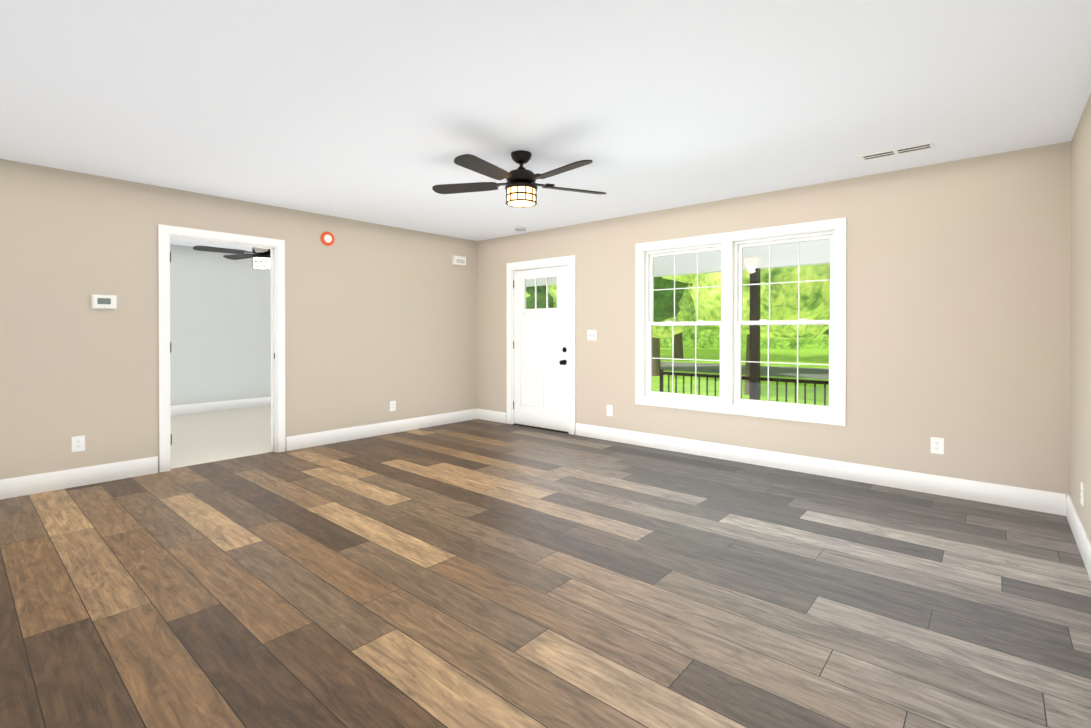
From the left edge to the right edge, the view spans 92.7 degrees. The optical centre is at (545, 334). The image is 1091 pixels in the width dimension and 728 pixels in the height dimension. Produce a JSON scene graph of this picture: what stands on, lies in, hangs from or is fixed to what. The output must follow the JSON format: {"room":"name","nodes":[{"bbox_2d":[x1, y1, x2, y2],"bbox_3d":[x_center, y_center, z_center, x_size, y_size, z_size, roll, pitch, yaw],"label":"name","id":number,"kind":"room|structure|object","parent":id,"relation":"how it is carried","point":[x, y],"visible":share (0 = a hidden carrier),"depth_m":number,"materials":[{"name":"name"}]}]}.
{"room":"empty living room","nodes":[
{"label":"empty living room","id":0,"kind":"room"},
{"bbox_2d":[170,244,270,405],"bbox_3d":[-5.257,-0.061,7.608,0.120,2.440,5.270,0,0,41],"label":"wall","id":1,"kind":"structure","parent":0,"point":[220,322],"depth_m":7.87,"materials":[{"name":"paint"}]},
{"bbox_2d":[170,397,270,415],"bbox_3d":[-5.216,1.090,7.560,0.015,0.140,5.000,0,0,41],"label":"baseboard","id":2,"kind":"structure","parent":1,"relation":"attached to","point":[214,406],"depth_m":7.86,"materials":[{"name":"white wood"}]},
{"bbox_2d":[0,159,476,479],"bbox_3d":[-3.603,-0.040,4.171,0.120,2.440,8.000,0,0,41],"label":"wall","id":3,"kind":"structure","parent":0,"point":[378,318],"depth_m":4.39,"materials":[{"name":"beige paint"}]},
{"bbox_2d":[71,435,84,451],"bbox_3d":[-3.633,0.851,4.044,0.009,0.118,0.078,0,0,41],"label":"electrical outlet","id":4,"kind":"object","parent":3,"relation":"attached to","point":[78,443],"visible":1,"depth_m":4.04,"materials":[{"name":"white plastic"}]},
{"bbox_2d":[0,456,157,499],"bbox_3d":[-4.736,1.119,2.768,0.015,0.140,4.385,0,0,41],"label":"baseboard","id":5,"kind":"structure","parent":3,"relation":"attached to","point":[57,480],"depth_m":4.02,"materials":[{"name":"white wood"}]},
{"bbox_2d":[91,294,116,308],"bbox_3d":[-3.521,-0.259,4.152,0.028,0.112,0.155,0,0,41],"label":"thermostat","id":6,"kind":"object","parent":3,"relation":"attached to","point":[103,301],"visible":1,"depth_m":4.14,"materials":[{"name":"white plastic"}]},
{"bbox_2d":[158,224,284,472],"bbox_3d":[-3.006,0.119,4.865,0.158,2.114,1.038,0,0,41],"label":"trim","id":7,"kind":"structure","parent":3,"relation":"attached to","point":[166,233],"depth_m":4.79,"materials":[{"name":"white wood"}]},
{"bbox_2d":[321,232,333,245],"bbox_3d":[-2.317,-1.018,5.538,0.027,0.150,0.150,0,0,41],"label":"smoke detector","id":8,"kind":"object","parent":3,"relation":"attached to","point":[327,238],"visible":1,"depth_m":5.53,"materials":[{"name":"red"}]},
{"bbox_2d":[286,409,475,450],"bbox_3d":[-1.769,1.098,6.192,0.015,0.140,2.555,0,0,41],"label":"baseboard","id":9,"kind":"structure","parent":3,"relation":"attached to","point":[358,432],"depth_m":5.95,"materials":[{"name":"white wood"}]},
{"bbox_2d":[390,401,395,410],"bbox_3d":[-1.806,0.848,6.153,0.009,0.118,0.078,0,0,41],"label":"electrical outlet","id":10,"kind":"object","parent":3,"relation":"attached to","point":[392,405],"visible":1,"depth_m":6.15,"materials":[{"name":"white plastic"}]},
{"bbox_2d":[453,256,465,265],"bbox_3d":[-1.139,-0.976,6.886,0.043,0.116,0.200,0,0,41],"label":"door chime","id":11,"kind":"object","parent":3,"relation":"attached to","point":[459,260],"visible":1,"depth_m":6.86,"materials":[{"name":"white plastic"}]},
{"bbox_2d":[0,405,1090,727],"bbox_3d":[-2.696,1.235,3.394,9.520,0.100,8.300,0,0,41],"label":"floor","id":12,"kind":"structure","parent":0,"point":[476,573],"depth_m":2.38,"materials":[{"name":"wood"}]},
{"bbox_2d":[0,0,1090,251],"bbox_3d":[-2.696,-1.305,3.378,9.520,0.100,8.300,0,0,41],"label":"ceiling","id":13,"kind":"structure","parent":0,"point":[384,112],"depth_m":2.72,"materials":[{"name":"white paint"}]},
{"bbox_2d":[193,246,269,268],"bbox_3d":[-3.620,-1.054,6.549,1.420,0.440,1.387,0,0,41],"label":"ceiling fan","id":14,"kind":"object","parent":13,"relation":"hanging from","point":[260,257],"visible":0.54,"depth_m":6.47,"materials":[{"name":"black metal"}]},
{"bbox_2d":[432,150,605,207],"bbox_3d":[-0.164,-1.080,3.585,1.256,0.352,1.259,0,0,41],"label":"ceiling fan","id":15,"kind":"object","parent":13,"relation":"hanging from","point":[521,188],"visible":1,"depth_m":3.54,"materials":[{"name":"brown metal"}]},
{"bbox_2d":[515,227,525,231],"bbox_3d":[-0.297,-1.252,6.209,0.136,0.040,0.136,0,0,41],"label":"smoke detector","id":16,"kind":"object","parent":13,"relation":"attached to","point":[520,229],"visible":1,"depth_m":6.16,"materials":[{"name":"white plastic"}]},
{"bbox_2d":[859,142,934,160],"bbox_3d":[2.408,-1.252,3.574,0.420,0.008,0.130,0,0,41],"label":"ceiling vent","id":17,"kind":"object","parent":13,"relation":"in","point":[903,150],"visible":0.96,"depth_m":3.56,"materials":[{"name":"white plastic"}]},
{"bbox_2d":[477,141,1070,497],"bbox_3d":[1.340,-0.046,5.281,5.900,2.440,0.150,0,0,41],"label":"wall","id":18,"kind":"structure","parent":0,"point":[958,281],"depth_m":3.94,"materials":[{"name":"beige paint"}]},
{"bbox_2d":[476,408,506,423],"bbox_3d":[-0.716,1.093,6.959,0.545,0.140,0.015,0,0,41],"label":"baseboard","id":19,"kind":"structure","parent":18,"relation":"attached to","point":[489,415],"depth_m":6.96,"materials":[{"name":"white wood"}]},
{"bbox_2d":[506,255,575,434],"bbox_3d":[-0.030,0.124,6.457,1.118,2.084,0.168,0,0,41],"label":"door frame","id":20,"kind":"structure","parent":18,"relation":"attached to","point":[569,261],"depth_m":6.38,"materials":[{"name":"white painted wood"}]},
{"bbox_2d":[514,266,568,431],"bbox_3d":[-0.075,0.170,6.405,0.904,1.961,0.122,0,0,41],"label":"door leaf","id":21,"kind":"structure","parent":18,"relation":"in","point":[541,367],"depth_m":6.40,"materials":[{"name":"white wood"}]},
{"bbox_2d":[587,330,596,339],"bbox_3d":[0.520,0.010,5.877,0.122,0.118,0.022,0,0,41],"label":"light switch","id":22,"kind":"object","parent":18,"relation":"attached to","point":[591,334],"visible":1,"depth_m":5.88,"materials":[{"name":"white plastic"}]},
{"bbox_2d":[607,405,612,415],"bbox_3d":[0.706,0.841,5.730,0.078,0.118,0.009,0,0,41],"label":"electrical outlet","id":23,"kind":"object","parent":18,"relation":"attached to","point":[609,410],"visible":1,"depth_m":5.72,"materials":[{"name":"white plastic"}]},
{"bbox_2d":[635,218,846,425],"bbox_3d":[1.746,-0.104,4.917,1.960,1.690,0.168,0,0,41],"label":"window","id":24,"kind":"structure","parent":18,"relation":"in","point":[730,246],"depth_m":4.85,"materials":[{"name":"white wood"}]},
{"bbox_2d":[575,423,1063,514],"bbox_3d":[1.870,1.107,4.719,4.015,0.140,0.015,0,0,41],"label":"baseboard","id":25,"kind":"structure","parent":18,"relation":"attached to","point":[1030,499],"depth_m":4.19,"materials":[{"name":"white wood"}]},
{"bbox_2d":[931,437,943,453],"bbox_3d":[2.890,0.823,3.838,0.078,0.118,0.009,0,0,41],"label":"electrical outlet","id":26,"kind":"object","parent":18,"relation":"attached to","point":[937,445],"visible":1,"depth_m":3.83,"materials":[{"name":"white plastic"}]},
{"bbox_2d":[1069,93,1090,541],"bbox_3d":[0.849,-0.016,0.315,0.140,2.440,8.000,0,0,41],"label":"wall","id":27,"kind":"structure","parent":0,"point":[1080,391],"depth_m":2.95,"materials":[{"name":"beige paint"}]},
{"bbox_2d":[1060,494,1090,580],"bbox_3d":[0.790,1.134,0.373,0.015,0.140,8.000,0,0,41],"label":"baseboard","id":28,"kind":"structure","parent":27,"relation":"attached to","point":[1082,540],"depth_m":2.90,"materials":[{"name":"white wood"}]},
{"bbox_2d":[1080,482,1083,505],"bbox_3d":[2.953,0.879,2.864,0.009,0.118,0.078,0,0,41],"label":"electrical outlet","id":29,"kind":"object","parent":27,"relation":"attached to","point":[1082,495],"visible":1,"depth_m":2.83,"materials":[{"name":"white plastic"}]},
{"label":"outside","id":30,"kind":"structure","parent":0,"visible":0},
{"bbox_2d":[652,348,828,405],"bbox_3d":[32.361,1.496,37.969,130.000,0.150,89.830,0,0,41],"label":"ground","id":31,"kind":"structure","parent":30,"point":[817,358],"depth_m":18.52,"materials":[{"name":"green plant"}]},
{"bbox_2d":[526,285,556,308],"bbox_3d":[-0.483,-1.964,25.974,7.790,7.919,8.714,0,0,41],"label":"tree","id":32,"kind":"object","parent":31,"relation":"on","point":[542,298],"depth_m":23.64,"materials":[{"name":"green plant"}]},
{"bbox_2d":[652,277,687,375],"bbox_3d":[3.928,-1.804,19.404,7.905,7.680,6.764,0,0,41],"label":"tree","id":33,"kind":"object","parent":31,"relation":"on","point":[667,303],"depth_m":17.94,"materials":[{"name":"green plant"}]},
{"bbox_2d":[526,239,829,405],"bbox_3d":[2.157,0.133,6.149,10.000,2.970,2.170,0,0,41],"label":"porch","id":34,"kind":"object","parent":31,"relation":"on","point":[781,254],"depth_m":6.59,"materials":[{"name":"grey wood"}]},
{"bbox_2d":[674,332,682,358],"bbox_3d":[7.616,-3.333,30.826,11.072,10.598,10.380,0,0,41],"label":"tree","id":35,"kind":"object","parent":31,"relation":"on","point":[678,348],"depth_m":30.97,"materials":[{"name":"brown plant"}]},
{"bbox_2d":[662,264,829,394],"bbox_3d":[5.309,-1.487,13.622,6.579,7.119,5.535,0,0,41],"label":"tree","id":36,"kind":"object","parent":31,"relation":"on","point":[786,303],"depth_m":11.49,"materials":[{"name":"green plant"}]},
{"bbox_2d":[661,362,828,378],"bbox_3d":[12.195,1.532,19.272,60.000,0.009,5.500,0,0,41],"label":"road","id":37,"kind":"structure","parent":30,"point":[802,371],"depth_m":21.71,"materials":[{"name":"grey asphalt"}]},
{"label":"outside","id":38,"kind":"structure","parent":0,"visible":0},
{"bbox_2d":[660,326,828,349],"bbox_3d":[25.029,-3.995,32.526,117.655,27.200,52.455,0,0,41],"label":"grass","id":39,"kind":"structure","parent":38,"point":[712,340],"depth_m":48.72,"materials":[{"name":"green plant"}]}
]}

